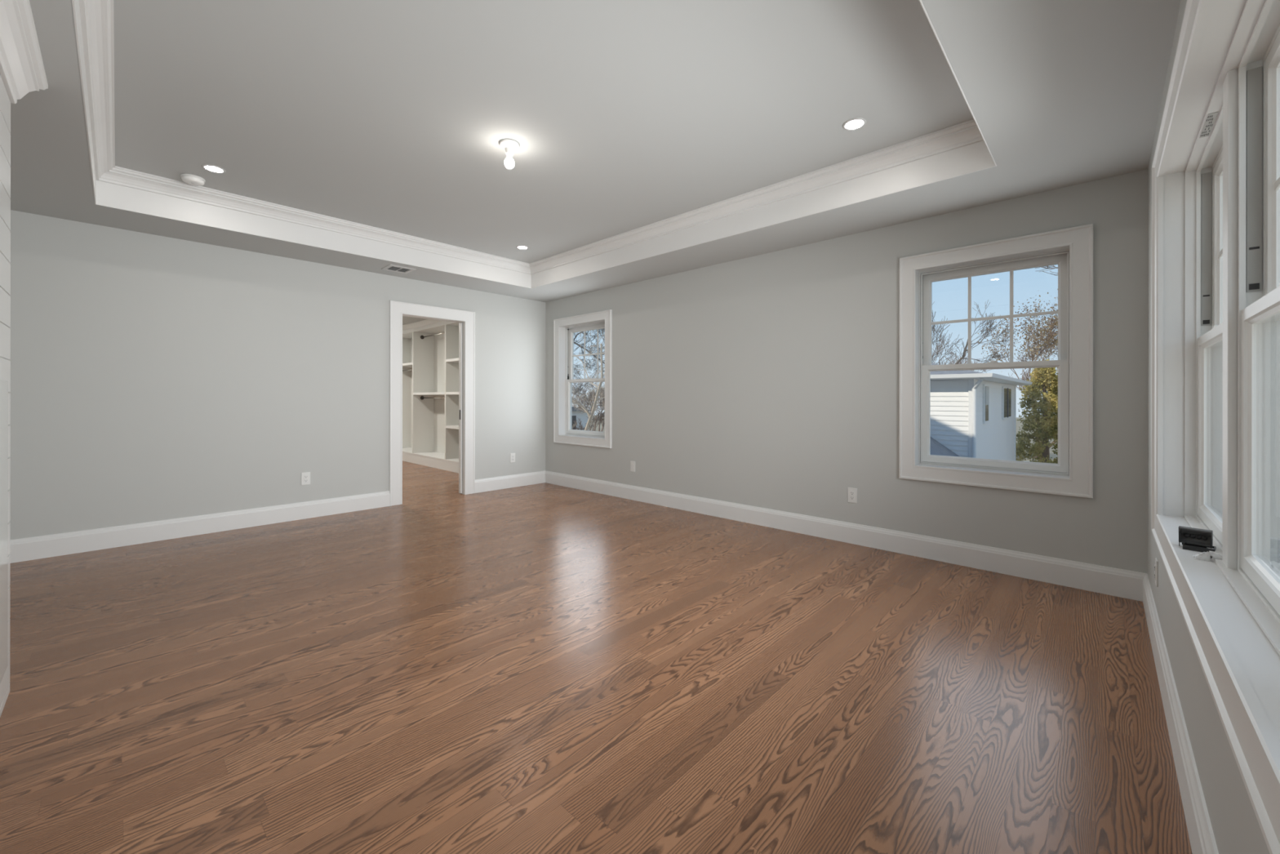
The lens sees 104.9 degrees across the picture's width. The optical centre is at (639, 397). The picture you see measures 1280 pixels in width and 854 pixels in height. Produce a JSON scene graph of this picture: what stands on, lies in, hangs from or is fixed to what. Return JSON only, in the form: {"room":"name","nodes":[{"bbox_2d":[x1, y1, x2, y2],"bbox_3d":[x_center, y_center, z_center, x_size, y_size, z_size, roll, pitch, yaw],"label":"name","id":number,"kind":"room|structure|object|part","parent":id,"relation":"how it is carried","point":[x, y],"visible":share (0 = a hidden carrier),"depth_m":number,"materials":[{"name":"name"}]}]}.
{"room":"empty bedroom","nodes":[
{"label":"empty bedroom","id":0,"kind":"room"},
{"bbox_2d":[0,73,10,716],"bbox_3d":[-1.727,-0.077,0.799,2.600,2.440,0.632,0,0,43],"label":"wall","id":1,"kind":"structure","parent":0,"point":[5,102],"depth_m":1.85,"materials":[{"name":"white paint"}]},
{"bbox_2d":[0,379,8,683],"bbox_3d":[-1.550,0.460,1.072,2.115,1.045,0.016,0,0,43],"label":"trim","id":2,"kind":"structure","parent":1,"relation":"attached to","point":[3,384],"depth_m":1.74,"materials":[{"name":"white wood"}]},
{"bbox_2d":[0,0,48,103],"bbox_3d":[-1.695,-1.226,0.832,2.776,0.143,0.720,0,0,43],"label":"trim","id":3,"kind":"structure","parent":1,"relation":"attached to","point":[22,70],"depth_m":1.75,"materials":[{"name":"white wood"}]},
{"bbox_2d":[8,209,545,539],"bbox_3d":[-2.935,-0.239,5.003,0.120,2.760,5.100,0,0,43],"label":"wall","id":4,"kind":"structure","parent":0,"point":[153,377],"depth_m":4.16,"materials":[{"name":"grey paint"}]},
{"bbox_2d":[9,471,545,563],"bbox_3d":[-2.954,1.062,4.883,0.019,0.158,4.900,0,0,43],"label":"baseboard","id":5,"kind":"structure","parent":4,"relation":"attached to","point":[33,548],"depth_m":4.12,"materials":[{"name":"white"}]},
{"bbox_2d":[301,471,310,484],"bbox_3d":[-3.166,0.764,4.664,0.009,0.118,0.072,0,0,43],"label":"electrical outlet","id":6,"kind":"object","parent":4,"relation":"attached to","point":[305,477],"visible":1,"depth_m":4.66,"materials":[{"name":"white plastic"}]},
{"bbox_2d":[303,475,307,482],"bbox_3d":[-3.165,0.764,4.662,0.003,0.067,0.033,0,0,43],"label":"receptacle","id":7,"kind":"object","parent":6,"relation":"attached to","point":[305,477],"depth_m":4.66,"materials":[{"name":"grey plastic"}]},
{"bbox_2d":[389,300,475,506],"bbox_3d":[-2.370,0.055,5.607,0.168,2.174,0.967,0,0,43],"label":"door frame","id":8,"kind":"structure","parent":4,"relation":"in","point":[466,319],"depth_m":5.62,"materials":[{"name":"white wood"}]},
{"bbox_3d":[-2.428,0.065,5.648,0.026,2.154,0.947,0,0,43],"label":"closet casing","id":9,"kind":"part","parent":8,"relation":"part of","materials":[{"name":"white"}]},
{"bbox_3d":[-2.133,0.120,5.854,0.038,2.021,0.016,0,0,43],"label":"pocket door","id":10,"kind":"part","parent":8,"relation":"part of","materials":[{"name":"white wood"}]},
{"bbox_2d":[510,453,515,462],"bbox_3d":[-1.628,0.766,6.299,0.009,0.118,0.072,0,0,43],"label":"electrical outlet","id":11,"kind":"object","parent":4,"relation":"attached to","point":[512,455],"visible":1,"depth_m":6.29,"materials":[{"name":"white plastic"}]},
{"bbox_2d":[402,315,426,324],"bbox_3d":[-4.006,-1.340,7.110,4.330,0.080,3.100,0,0,43],"label":"ceiling","id":12,"kind":"structure","parent":0,"point":[406,320],"depth_m":8.17,"materials":[{"name":"grey paint"}]},
{"bbox_2d":[9,0,1181,302],"bbox_3d":[-0.886,-1.456,2.940,5.690,0.320,4.900,0,0,43],"label":"ceiling","id":13,"kind":"structure","parent":0,"point":[624,116],"depth_m":2.55,"materials":[{"name":"grey paint"}]},
{"bbox_2d":[180,173,205,186],"bbox_3d":[-3.163,-1.536,3.482,0.132,0.046,0.132,0,0,43],"label":"smoke detector","id":14,"kind":"object","parent":13,"relation":"attached to","point":[190,179],"visible":1,"depth_m":3.45,"materials":[{"name":"white plastic"}]},
{"bbox_2d":[201,164,226,173],"bbox_3d":[-2.896,-1.556,3.344,0.124,0.006,0.124,0,0,43],"label":"recessed light","id":15,"kind":"object","parent":13,"relation":"in","point":[212,168],"visible":1,"depth_m":3.33,"materials":[{"name":"grey glass"}]},
{"bbox_2d":[381,264,415,273],"bbox_3d":[-2.430,-1.294,4.955,0.250,0.008,0.250,0,0,43],"label":"ceiling vent","id":16,"kind":"object","parent":13,"relation":"in","point":[393,268],"visible":1,"depth_m":4.94,"materials":[{"name":"grey metal"}]},
{"bbox_2d":[499,138,519,168],"bbox_3d":[-0.799,-1.480,3.014,0.120,0.152,0.120,0,0,43],"label":"holder","id":17,"kind":"object","parent":13,"relation":"attached to","point":[509,145],"visible":1,"depth_m":2.99,"materials":[{"name":"white ceramic"}]},
{"bbox_2d":[504,146,514,155],"bbox_3d":[-0.799,-1.508,3.014,0.056,0.036,0.056,0,0,43],"label":"socket","id":18,"kind":"object","parent":17,"relation":"attached to","point":[508,150],"depth_m":3.00,"materials":[{"name":"white ceramic"}]},
{"bbox_3d":[-0.800,-1.448,3.014,0.060,0.088,0.060,0,0,43],"label":"bulb","id":19,"kind":"part","parent":17,"relation":"part of","materials":[{"name":"white glass"}]},
{"bbox_2d":[515,245,528,249],"bbox_3d":[-1.214,-1.554,5.085,0.124,0.006,0.124,0,0,43],"label":"recessed light","id":20,"kind":"object","parent":13,"relation":"in","point":[523,247],"visible":1,"depth_m":5.08,"materials":[{"name":"grey"}]},
{"bbox_2d":[71,0,996,288],"bbox_3d":[-0.834,-1.426,3.022,4.498,0.261,3.461,0,0,43],"label":"trim","id":21,"kind":"structure","parent":13,"relation":"attached to","point":[962,148],"depth_m":3.61,"materials":[{"name":"white"}]},
{"bbox_2d":[842,117,866,130],"bbox_3d":[1.215,-1.551,2.790,0.124,0.006,0.124,0,0,43],"label":"recessed light","id":22,"kind":"object","parent":13,"relation":"in","point":[855,123],"visible":1,"depth_m":2.78,"materials":[{"name":"grey"}]},
{"bbox_2d":[0,460,1192,853],"bbox_3d":[-2.564,1.172,4.516,10.290,0.060,4.900,0,0,43],"label":"floor","id":23,"kind":"structure","parent":0,"point":[544,668],"depth_m":1.89,"materials":[{"name":"brown wood"}]},
{"bbox_2d":[402,319,458,473],"bbox_3d":[-3.269,-0.079,8.169,3.745,2.439,0.441,0,0,43],"label":"closet shelving","id":24,"kind":"object","parent":23,"relation":"on","point":[430,347],"visible":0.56,"depth_m":8.66,"materials":[{"name":"white wood"}]},
{"bbox_3d":[-4.601,-0.096,9.457,0.040,2.119,0.371,0,0,43],"label":"panel","id":25,"kind":"part","parent":24,"relation":"part of","materials":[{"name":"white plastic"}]},
{"bbox_3d":[-4.227,-0.605,9.105,0.985,0.040,0.371,0,0,43],"label":"shelf","id":26,"kind":"part","parent":24,"relation":"part of","materials":[{"name":"white wood"}]},
{"bbox_3d":[-3.398,-1.258,8.030,3.745,0.080,0.060,0,0,43],"label":"crown","id":27,"kind":"part","parent":24,"relation":"part of","materials":[{"name":"white wood"}]},
{"bbox_3d":[-3.854,-0.095,8.754,0.040,2.119,0.371,0,0,43],"label":"panel","id":28,"kind":"part","parent":24,"relation":"part of","materials":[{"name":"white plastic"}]},
{"bbox_3d":[-3.121,-0.166,8.326,3.745,2.262,0.010,0,0,43],"label":"panel","id":29,"kind":"part","parent":24,"relation":"part of","materials":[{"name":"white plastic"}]},
{"bbox_3d":[-3.401,-0.073,8.328,1.205,0.040,0.371,0,0,43],"label":"shelf","id":30,"kind":"part","parent":24,"relation":"part of","materials":[{"name":"white wood"}]},
{"bbox_3d":[-3.254,0.978,8.186,3.745,0.026,0.375,0,0,43],"label":"shelf","id":31,"kind":"part","parent":24,"relation":"part of","materials":[{"name":"white wood"}]},
{"bbox_3d":[-3.421,-0.001,8.306,1.203,0.025,0.025,0,0,43],"label":"hanging rod","id":32,"kind":"part","parent":24,"relation":"part of","materials":[{"name":"silver metal"}]},
{"bbox_3d":[-3.420,-1.074,8.306,1.203,0.025,0.025,0,0,43],"label":"hanging rod","id":33,"kind":"part","parent":24,"relation":"part of","materials":[{"name":"silver metal"}]},
{"bbox_3d":[-2.947,-0.094,7.901,0.040,2.119,0.371,0,0,43],"label":"panel","id":34,"kind":"part","parent":24,"relation":"part of","materials":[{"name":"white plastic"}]},
{"bbox_3d":[-2.695,0.456,7.663,0.655,0.040,0.371,0,0,43],"label":"shelf","id":35,"kind":"part","parent":24,"relation":"part of","materials":[{"name":"white wood"}]},
{"bbox_3d":[-2.694,-0.588,7.663,0.655,0.040,0.371,0,0,43],"label":"shelf","id":36,"kind":"part","parent":24,"relation":"part of","materials":[{"name":"white wood"}]},
{"bbox_3d":[-2.694,-0.072,7.663,0.655,0.040,0.371,0,0,43],"label":"shelf","id":37,"kind":"part","parent":24,"relation":"part of","materials":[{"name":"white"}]},
{"bbox_2d":[545,168,1147,573],"bbox_3d":[0.933,-0.234,4.729,5.890,2.760,0.200,0,0,43],"label":"wall","id":38,"kind":"structure","parent":0,"point":[767,380],"depth_m":3.97,"materials":[{"name":"grey paint"}]},
{"bbox_2d":[553,309,612,448],"bbox_3d":[-0.669,-0.223,6.219,1.095,1.628,0.228,0,0,43],"label":"window","id":39,"kind":"structure","parent":38,"relation":"in","point":[564,328],"depth_m":6.40,"materials":[{"name":"white"}]},
{"bbox_3d":[-0.647,0.111,6.243,0.865,0.710,0.034,0,0,43],"label":"sash","id":40,"kind":"part","parent":39,"relation":"part of","materials":[{"name":"white plastic"}]},
{"bbox_3d":[-0.630,-0.223,6.260,0.885,1.416,0.088,0,0,43],"label":"frame","id":41,"kind":"part","parent":39,"relation":"part of","materials":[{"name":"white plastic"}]},
{"bbox_3d":[-0.618,-0.563,6.272,0.857,0.708,0.034,0,0,43],"label":"sash","id":42,"kind":"part","parent":39,"relation":"part of","materials":[{"name":"white plastic"}]},
{"bbox_2d":[630,460,635,471],"bbox_3d":[-0.081,0.770,5.539,0.072,0.118,0.008,0,0,43],"label":"electrical outlet","id":43,"kind":"object","parent":38,"relation":"attached to","point":[632,463],"visible":1,"depth_m":5.53,"materials":[{"name":"white plastic"}]},
{"bbox_2d":[545,470,1146,601],"bbox_3d":[0.783,1.067,4.718,5.690,0.158,0.019,0,0,43],"label":"baseboard","id":44,"kind":"structure","parent":38,"relation":"attached to","point":[1117,582],"depth_m":3.63,"materials":[{"name":"white wood"}]},
{"bbox_2d":[847,487,857,503],"bbox_3d":[1.676,0.769,3.885,0.072,0.118,0.009,0,0,43],"label":"electrical outlet","id":45,"kind":"object","parent":38,"relation":"attached to","point":[852,492],"visible":1,"depth_m":3.88,"materials":[{"name":"white plastic"}]},
{"bbox_2d":[849,490,854,499],"bbox_3d":[1.675,0.769,3.883,0.033,0.067,0.003,0,0,43],"label":"receptacle","id":46,"kind":"object","parent":45,"relation":"attached to","point":[851,492],"depth_m":3.88,"materials":[{"name":"grey plastic"}]},
{"bbox_2d":[898,223,1093,497],"bbox_3d":[2.375,-0.219,3.356,1.055,1.628,0.228,0,0,43],"label":"window","id":47,"kind":"structure","parent":38,"relation":"in","point":[1071,249],"depth_m":3.25,"materials":[{"name":"white"}]},
{"bbox_3d":[2.397,0.115,3.380,0.825,0.710,0.034,0,0,43],"label":"sash","id":48,"kind":"part","parent":47,"relation":"part of","materials":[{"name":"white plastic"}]},
{"bbox_3d":[2.413,-0.219,3.396,0.845,1.416,0.088,0,0,43],"label":"frame","id":49,"kind":"part","parent":47,"relation":"part of","materials":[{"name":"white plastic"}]},
{"bbox_3d":[2.426,-0.559,3.409,0.817,0.708,0.034,0,0,43],"label":"sash","id":50,"kind":"part","parent":47,"relation":"part of","materials":[{"name":"white plastic"}]},
{"bbox_2d":[1147,0,1269,853],"bbox_3d":[1.258,-0.234,0.922,0.200,2.760,4.900,0,0,43],"label":"wall","id":51,"kind":"structure","parent":0,"point":[1235,825],"depth_m":1.33,"materials":[{"name":"grey paint"}]},
{"bbox_2d":[1154,557,1158,586],"bbox_3d":[2.379,0.803,2.269,0.009,0.118,0.072,0,0,43],"label":"electrical outlet","id":52,"kind":"object","parent":51,"relation":"attached to","point":[1156,565],"visible":1,"depth_m":2.24,"materials":[{"name":"white plastic"}]},
{"bbox_2d":[1154,564,1155,580],"bbox_3d":[2.377,0.803,2.270,0.003,0.067,0.033,0,0,43],"label":"receptacle","id":53,"kind":"object","parent":52,"relation":"attached to","point":[1154,564],"depth_m":2.26,"materials":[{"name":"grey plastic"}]},
{"bbox_2d":[1142,573,1218,853],"bbox_3d":[1.176,1.067,0.997,0.019,0.158,4.900,0,0,43],"label":"baseboard","id":54,"kind":"structure","parent":51,"relation":"attached to","point":[1201,834],"depth_m":1.47,"materials":[{"name":"white"}]},
{"bbox_2d":[1195,106,1222,549],"bbox_3d":[2.012,-0.220,1.694,0.114,1.416,0.768,0,0,43],"label":"window","id":55,"kind":"structure","parent":51,"relation":"in","point":[1209,171],"depth_m":1.92,"materials":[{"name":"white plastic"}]},
{"bbox_3d":[2.005,0.114,1.701,0.034,0.710,0.748,0,0,43],"label":"sash","id":56,"kind":"part","parent":55,"relation":"part of","materials":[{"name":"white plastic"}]},
{"bbox_3d":[2.006,0.111,1.700,0.006,0.624,0.652,0,0,43],"label":"pane","id":57,"kind":"part","parent":55,"relation":"part of","materials":[{"name":"clear glass"}]},
{"bbox_3d":[2.034,-0.560,1.673,0.034,0.708,0.740,0,0,43],"label":"sash","id":58,"kind":"part","parent":55,"relation":"part of","materials":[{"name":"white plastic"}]},
{"bbox_3d":[2.036,-0.552,1.672,0.006,0.628,0.648,0,0,43],"label":"pane","id":59,"kind":"part","parent":55,"relation":"part of","materials":[{"name":"clear glass"}]},
{"bbox_2d":[1151,0,1279,853],"bbox_3d":[1.297,-0.221,1.129,0.026,1.628,2.905,0,0,43],"label":"trim","id":60,"kind":"structure","parent":51,"relation":"attached to","point":[1254,741],"depth_m":1.20,"materials":[{"name":"white wood"}]},
{"bbox_2d":[1163,0,1279,739],"bbox_3d":[1.380,-0.221,1.051,0.203,1.418,2.573,0,0,43],"label":"trim","id":61,"kind":"structure","parent":51,"relation":"attached to","point":[1251,630],"depth_m":1.76,"materials":[{"name":"white wood"}]},
{"bbox_2d":[1178,525,1216,551],"bbox_3d":[1.800,0.457,1.591,0.070,0.064,0.080,0,0,-38],"label":"case","id":62,"kind":"object","parent":61,"relation":"on","point":[1193,539],"visible":0.98,"depth_m":1.60,"materials":[{"name":"black plastic"}]},
{"bbox_2d":[1182,542,1216,551],"bbox_3d":[1.798,0.482,1.582,0.054,0.015,0.068,0,0,-38],"label":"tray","id":63,"kind":"object","parent":62,"relation":"on","point":[1194,546],"depth_m":1.58,"materials":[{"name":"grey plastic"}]},
{"bbox_2d":[1192,551,1222,561],"bbox_3d":[1.722,0.477,1.483,0.075,0.024,0.050,0,0,43],"label":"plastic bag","id":64,"kind":"object","parent":61,"relation":"on","point":[1207,556],"visible":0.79,"depth_m":1.48,"materials":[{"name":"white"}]},
{"bbox_2d":[1222,68,1238,569],"bbox_3d":[1.406,-0.221,1.035,0.118,1.419,1.018,0,0,43],"label":"trim","id":65,"kind":"structure","parent":51,"relation":"attached to","point":[1230,85],"depth_m":1.38,"materials":[{"name":"white wood"}]},
{"bbox_2d":[1237,0,1279,623],"bbox_3d":[1.408,-0.221,1.033,0.088,1.416,0.848,0,0,43],"label":"window","id":66,"kind":"structure","parent":51,"relation":"in","point":[1259,68],"depth_m":1.32,"materials":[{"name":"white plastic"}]},
{"bbox_3d":[1.391,0.113,1.049,0.034,0.710,0.828,0,0,43],"label":"sash","id":67,"kind":"part","parent":66,"relation":"part of","materials":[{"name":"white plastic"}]},
{"bbox_3d":[1.421,-0.561,1.021,0.034,0.708,0.820,0,0,43],"label":"sash","id":68,"kind":"part","parent":66,"relation":"part of","materials":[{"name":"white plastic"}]},
{"label":"outside","id":69,"kind":"structure","parent":0,"visible":0},
{"bbox_2d":[588,414,1057,461],"bbox_3d":[26.119,4.476,35.810,180.000,0.001,200.000,0,0,43],"label":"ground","id":70,"kind":"structure","parent":69,"point":[1019,424],"depth_m":64.88,"materials":[{"name":"green plant"}]},
{"bbox_2d":[572,406,589,429],"bbox_3d":[-9.859,2.508,46.452,7.700,3.850,7.900,0,0,43],"label":"house","id":71,"kind":"structure","parent":70,"relation":"on","point":[583,417],"depth_m":45.74,"materials":[{"name":"white"}]},
{"bbox_2d":[572,382,592,409],"bbox_3d":[-7.973,0.935,60.106,4.656,7.025,5.769,0,0,-13],"label":"tree","id":72,"kind":"object","parent":70,"relation":"on","point":[579,393],"visible":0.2,"depth_m":58.92,"materials":[{"name":"plant"}]},
{"bbox_2d":[572,330,604,430],"bbox_3d":[-2.025,0.261,19.491,5.298,8.446,3.198,0,0,28],"label":"tree","id":73,"kind":"object","parent":70,"relation":"on","point":[593,407],"visible":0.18,"depth_m":19.13,"materials":[{"name":"brown plant"}]},
{"bbox_2d":[572,328,604,423],"bbox_3d":[-5.013,-1.963,32.514,14.611,12.833,7.645,0,0,35],"label":"tree","id":74,"kind":"object","parent":70,"relation":"on","point":[602,331],"visible":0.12,"depth_m":30.30,"materials":[{"name":"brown plant"}]},
{"bbox_2d":[572,387,604,431],"bbox_3d":[-3.904,1.746,36.468,4.118,5.406,2.569,0,0,-27],"label":"tree","id":75,"kind":"object","parent":70,"relation":"on","point":[601,419],"visible":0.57,"depth_m":36.85,"materials":[{"name":"brown plant"}]},
{"bbox_2d":[577,385,604,431],"bbox_3d":[-4.773,1.488,55.572,4.872,5.944,4.542,0,0,-4],"label":"tree","id":76,"kind":"object","parent":70,"relation":"on","point":[584,392],"visible":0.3,"depth_m":56.15,"materials":[{"name":"plant"}]},
{"bbox_2d":[582,390,604,431],"bbox_3d":[-4.032,1.505,65.344,6.253,5.909,7.091,0,0,43],"label":"tree","id":77,"kind":"object","parent":70,"relation":"on","point":[597,390],"visible":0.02,"depth_m":65.31,"materials":[{"name":"brown plant"}]},
{"bbox_2d":[587,382,604,431],"bbox_3d":[-3.091,1.334,43.769,3.135,6.244,5.661,0,0,1],"label":"tree","id":78,"kind":"object","parent":70,"relation":"on","point":[599,397],"visible":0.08,"depth_m":44.40,"materials":[{"name":"brown plant"}]},
{"bbox_2d":[932,339,992,372],"bbox_3d":[22.150,0.091,34.932,5.306,8.777,4.034,0,0,-28],"label":"tree","id":79,"kind":"object","parent":70,"relation":"on","point":[957,360],"visible":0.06,"depth_m":34.45,"materials":[{"name":"brown plant"}]},
{"bbox_2d":[932,299,1013,373],"bbox_3d":[13.168,-0.207,23.059,4.631,9.411,6.970,0,0,-16],"label":"tree","id":80,"kind":"object","parent":70,"relation":"on","point":[965,350],"visible":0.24,"depth_m":21.29,"materials":[{"name":"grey plant"}]},
{"bbox_2d":[930,363,1032,460],"bbox_3d":[4.610,1.502,14.719,10.350,5.897,10.195,0,0,43],"label":"house","id":81,"kind":"structure","parent":70,"relation":"on","point":[973,414],"depth_m":10.46,"materials":[{"name":"white wood"}]},
{"bbox_3d":[7.799,0.129,11.065,0.010,0.770,0.400,0,0,43],"label":"glass","id":82,"kind":"part","parent":81,"relation":"part of","materials":[{"name":"grey"}]},
{"bbox_2d":[985,386,989,404],"bbox_3d":[7.804,-0.046,11.060,0.012,0.400,0.400,0,0,43],"label":"blind","id":83,"kind":"object","parent":81,"relation":"hanging from","point":[987,388],"depth_m":11.04,"materials":[{"name":"grey"}]},
{"bbox_3d":[10.063,0.132,13.473,0.010,0.770,1.350,0,0,43],"label":"glass","id":84,"kind":"part","parent":81,"relation":"part of","materials":[{"name":"grey"}]},
{"bbox_2d":[977,288,1057,458],"bbox_3d":[19.905,-0.579,23.161,6.435,10.132,4.801,0,0,-4],"label":"tree","id":85,"kind":"object","parent":70,"relation":"on","point":[1047,341],"visible":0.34,"depth_m":22.64,"materials":[{"name":"brown plant"}]},
{"bbox_2d":[1008,327,1057,457],"bbox_3d":[31.598,-0.433,36.533,6.746,9.841,4.510,0,0,43],"label":"tree","id":86,"kind":"object","parent":70,"relation":"on","point":[1025,373],"visible":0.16,"depth_m":37.36,"materials":[{"name":"plant"}]},
{"bbox_2d":[1015,359,1057,463],"bbox_3d":[12.511,1.631,15.236,2.222,5.662,2.002,0,0,0],"label":"evergreen tree","id":87,"kind":"object","parent":70,"relation":"on","point":[1046,427],"visible":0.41,"depth_m":15.14,"materials":[{"name":"green plant"}]},
{"bbox_2d":[1035,265,1057,275],"bbox_3d":[10.347,0.690,8.586,5.305,7.565,2.793,0,0,43],"label":"tree","id":88,"kind":"object","parent":70,"relation":"on","point":[1051,266],"visible":0.06,"depth_m":9.60,"materials":[{"name":"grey plant"}]}
]}

